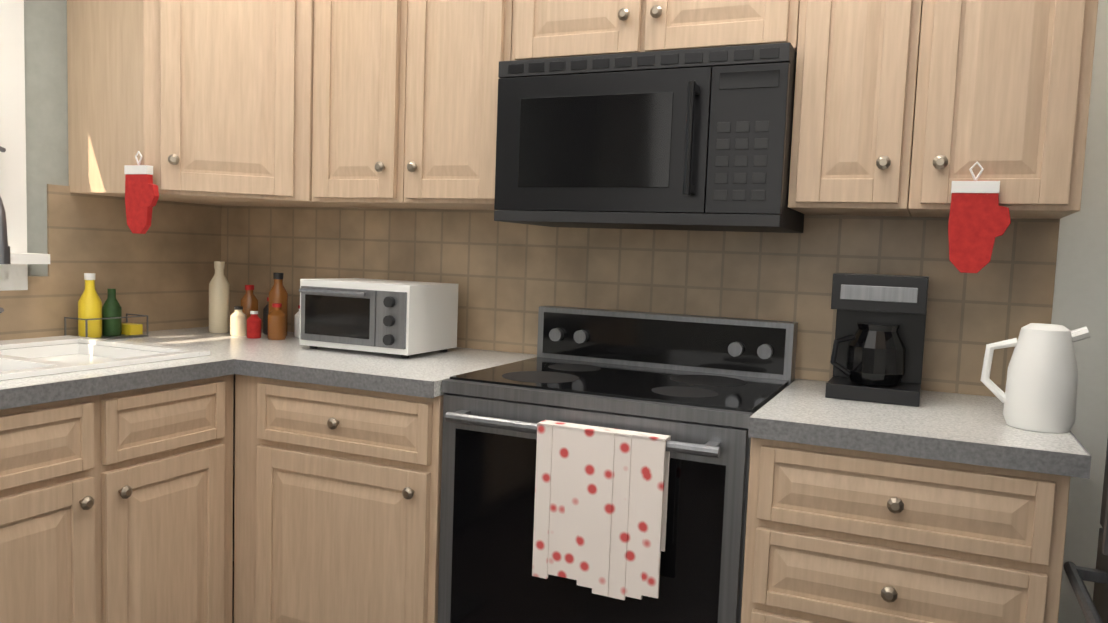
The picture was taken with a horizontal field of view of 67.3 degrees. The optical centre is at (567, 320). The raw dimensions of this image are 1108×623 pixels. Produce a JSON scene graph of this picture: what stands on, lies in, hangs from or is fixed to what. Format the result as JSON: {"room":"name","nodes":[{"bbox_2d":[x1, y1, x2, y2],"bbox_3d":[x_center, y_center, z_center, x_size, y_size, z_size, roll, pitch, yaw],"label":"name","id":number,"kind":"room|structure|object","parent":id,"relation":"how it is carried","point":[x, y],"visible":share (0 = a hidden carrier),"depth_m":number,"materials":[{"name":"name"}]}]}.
{"room":"kitchen","nodes":[
{"label":"kitchen","id":0,"kind":"room"},
{"bbox_2d":[0,0,220,340],"bbox_3d":[-2.278,-0.195,1.089,0.108,2.520,4.780,4,5,24],"label":"wall","id":1,"kind":"structure","parent":0,"point":[160,273],"depth_m":2.62,"materials":[{"name":"tile"}]},
{"bbox_2d":[0,0,49,290],"bbox_3d":[-1.839,-0.593,1.932,0.185,1.070,1.180,4,5,24],"label":"window","id":2,"kind":"structure","parent":1,"relation":"attached to","point":[14,273],"depth_m":2.42,"materials":[{"name":"white"}]},
{"bbox_2d":[232,561,233,622],"bbox_3d":[-0.631,1.234,0.454,3.820,0.100,4.780,4,5,24],"label":"floor","id":3,"kind":"structure","parent":0,"point":[233,596],"depth_m":2.89,"materials":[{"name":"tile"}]},
{"bbox_2d":[0,374,233,622],"bbox_3d":[-1.375,0.584,2.085,0.650,0.875,0.860,4,5,24],"label":"base cabinet","id":4,"kind":"object","parent":3,"relation":"on","point":[116,507],"visible":1,"depth_m":2.01,"materials":[{"name":"brown wood"}]},
{"bbox_2d":[0,330,307,409],"bbox_3d":[-1.591,0.151,1.661,0.750,0.041,3.018,4,5,24],"label":"countertop","id":5,"kind":"structure","parent":4,"relation":"on","point":[19,392],"depth_m":2.01,"materials":[{"name":"stone"}]},
{"bbox_2d":[0,196,10,313],"bbox_3d":[-1.538,-0.150,2.137,0.282,0.458,0.254,4,5,24],"label":"faucet","id":6,"kind":"object","parent":5,"relation":"on","point":[4,253],"visible":1,"depth_m":2.08,"materials":[{"name":"silver metal"}]},
{"bbox_2d":[0,335,209,380],"bbox_3d":[-1.431,0.112,2.115,0.590,0.050,0.770,4,5,24],"label":"sink","id":7,"kind":"object","parent":5,"relation":"in","point":[33,359],"visible":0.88,"depth_m":2.36,"materials":[{"name":"white ceramic"}]},
{"bbox_2d":[64,273,147,339],"bbox_3d":[-1.467,-0.049,2.657,0.100,0.206,0.220,4,5,24],"label":"soap caddy","id":8,"kind":"object","parent":5,"relation":"on","point":[96,319],"visible":0.85,"depth_m":2.61,"materials":[{"name":"silver metal"}]},
{"bbox_2d":[209,261,299,339],"bbox_3d":[-1.026,-0.071,2.869,0.485,0.250,0.194,4,5,24],"label":"spice bottles","id":9,"kind":"object","parent":5,"relation":"on","point":[243,319],"visible":0.81,"depth_m":2.87,"materials":[{"name":"glass"},{"name":"plastic"},{"name":"cream ceramic"}]},
{"bbox_2d":[299,278,458,357],"bbox_3d":[-0.593,-0.015,2.585,0.400,0.215,0.311,4,5,24],"label":"toaster oven","id":10,"kind":"object","parent":5,"relation":"on","point":[404,319],"visible":1,"depth_m":2.48,"materials":[{"name":"white plastic"}]},
{"bbox_2d":[112,327,293,346],"bbox_3d":[-1.134,0.081,2.736,0.420,0.039,0.678,4,5,24],"label":"countertop","id":11,"kind":"structure","parent":4,"relation":"on","point":[199,336],"depth_m":2.74,"materials":[{"name":"stone"}]},
{"bbox_2d":[234,374,442,622],"bbox_3d":[-0.529,0.584,2.486,0.674,0.875,0.650,4,5,24],"label":"base cabinet","id":12,"kind":"object","parent":3,"relation":"on","point":[337,499],"visible":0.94,"depth_m":2.20,"materials":[{"name":"brown wood"}]},
{"bbox_2d":[232,346,536,397],"bbox_3d":[-0.488,0.129,2.454,0.633,0.041,0.678,4,5,24],"label":"countertop","id":13,"kind":"structure","parent":12,"relation":"on","point":[289,357],"depth_m":2.27,"materials":[{"name":"stone"}]},
{"bbox_2d":[438,306,797,622],"bbox_3d":[0.132,0.518,2.182,0.762,1.045,0.686,4,5,24],"label":"range","id":14,"kind":"object","parent":3,"relation":"on","point":[595,465],"visible":0.96,"depth_m":1.94,"materials":[{"name":"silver metal"}]},
{"bbox_2d":[741,437,1070,622],"bbox_3d":[0.750,0.678,1.928,0.585,0.875,0.650,4,5,24],"label":"drawers","id":15,"kind":"object","parent":3,"relation":"on","point":[836,535],"visible":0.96,"depth_m":1.64,"materials":[{"name":"brown wood"}]},
{"bbox_2d":[748,379,1090,478],"bbox_3d":[0.788,0.222,1.907,0.609,0.042,0.660,4,5,24],"label":"countertop","id":16,"kind":"structure","parent":15,"relation":"on","point":[961,428],"depth_m":1.68,"materials":[{"name":"stone"}]},
{"bbox_2d":[825,273,928,406],"bbox_3d":[0.769,0.037,2.057,0.210,0.300,0.264,4,5,24],"label":"coffee maker","id":17,"kind":"object","parent":16,"relation":"on","point":[877,351],"visible":1,"depth_m":1.98,"materials":[{"name":"black plastic"}]},
{"bbox_2d":[980,323,1089,432],"bbox_3d":[0.970,0.113,1.734,0.193,0.216,0.130,4,5,24],"label":"jug","id":18,"kind":"object","parent":16,"relation":"on","point":[1039,394],"visible":1,"depth_m":1.68,"materials":[{"name":"white ceramic"}]},
{"bbox_2d":[1063,439,1107,622],"bbox_3d":[1.171,0.276,1.095,0.766,1.840,0.915,4,5,24],"label":"refrigerator","id":19,"kind":"object","parent":3,"relation":"on","point":[1095,610],"visible":1,"depth_m":1.57,"materials":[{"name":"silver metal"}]},
{"bbox_2d":[221,0,1107,622],"bbox_3d":[0.360,-0.208,2.482,3.820,2.520,0.108,4,5,24],"label":"wall","id":20,"kind":"structure","parent":0,"point":[509,278],"depth_m":2.34,"materials":[{"name":"tile"}]},
{"bbox_2d":[67,0,366,207],"bbox_3d":[-1.098,-0.965,2.666,0.701,1.149,0.656,4,5,24],"label":"upper cabinet","id":21,"kind":"object","parent":20,"relation":"attached to","point":[208,102],"visible":0.92,"depth_m":2.49,"materials":[{"name":"brown wood"}]},
{"bbox_2d":[124,151,158,233],"bbox_3d":[-1.249,-0.377,2.444,0.122,0.242,0.022,4,5,24],"label":"mitt","id":22,"kind":"object","parent":21,"relation":"hanging from","point":[141,194],"visible":1,"depth_m":2.44,"materials":[{"name":"red fabric"}]},
{"bbox_2d":[312,0,450,208],"bbox_3d":[-0.541,-0.937,2.579,0.384,1.149,0.368,4,5,24],"label":"upper cabinet","id":23,"kind":"object","parent":20,"relation":"attached to","point":[359,94],"visible":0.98,"depth_m":2.47,"materials":[{"name":"brown wood"}]},
{"bbox_2d":[404,0,512,209],"bbox_3d":[-0.256,-0.747,2.466,0.340,0.810,0.368,4,5,24],"label":"upper cabinet","id":24,"kind":"object","parent":20,"relation":"attached to","point":[458,51],"visible":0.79,"depth_m":2.34,"materials":[{"name":"brown wood"}]},
{"bbox_2d":[494,42,803,232],"bbox_3d":[0.227,-0.464,2.233,0.758,0.421,0.434,4,5,24],"label":"microwave","id":25,"kind":"object","parent":20,"relation":"attached to","point":[698,139],"visible":1,"depth_m":2.06,"materials":[{"name":"black"}]},
{"bbox_2d":[511,0,799,60],"bbox_3d":[0.257,-0.896,2.230,0.762,0.435,0.368,4,5,24],"label":"wall cabinet","id":26,"kind":"object","parent":20,"relation":"attached to","point":[542,29],"visible":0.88,"depth_m":2.10,"materials":[{"name":"brown wood"}]},
{"bbox_2d":[788,0,922,216],"bbox_3d":[0.722,-0.675,2.039,0.267,0.810,0.368,4,5,24],"label":"upper cabinet","id":27,"kind":"object","parent":20,"relation":"attached to","point":[856,74],"visible":1,"depth_m":1.91,"materials":[{"name":"brown wood"}]},
{"bbox_2d":[908,0,1097,218],"bbox_3d":[1.007,-0.824,1.904,0.428,1.149,0.368,4,5,24],"label":"upper cabinet","id":28,"kind":"object","parent":20,"relation":"attached to","point":[1003,90],"visible":0.98,"depth_m":1.79,"materials":[{"name":"brown wood"}]},
{"bbox_2d":[948,161,1010,272],"bbox_3d":[0.896,-0.224,1.808,0.122,0.242,0.022,4,5,24],"label":"mitt","id":29,"kind":"object","parent":28,"relation":"hanging from","point":[979,220],"visible":0.96,"depth_m":1.80,"materials":[{"name":"red fabric"}]}
]}

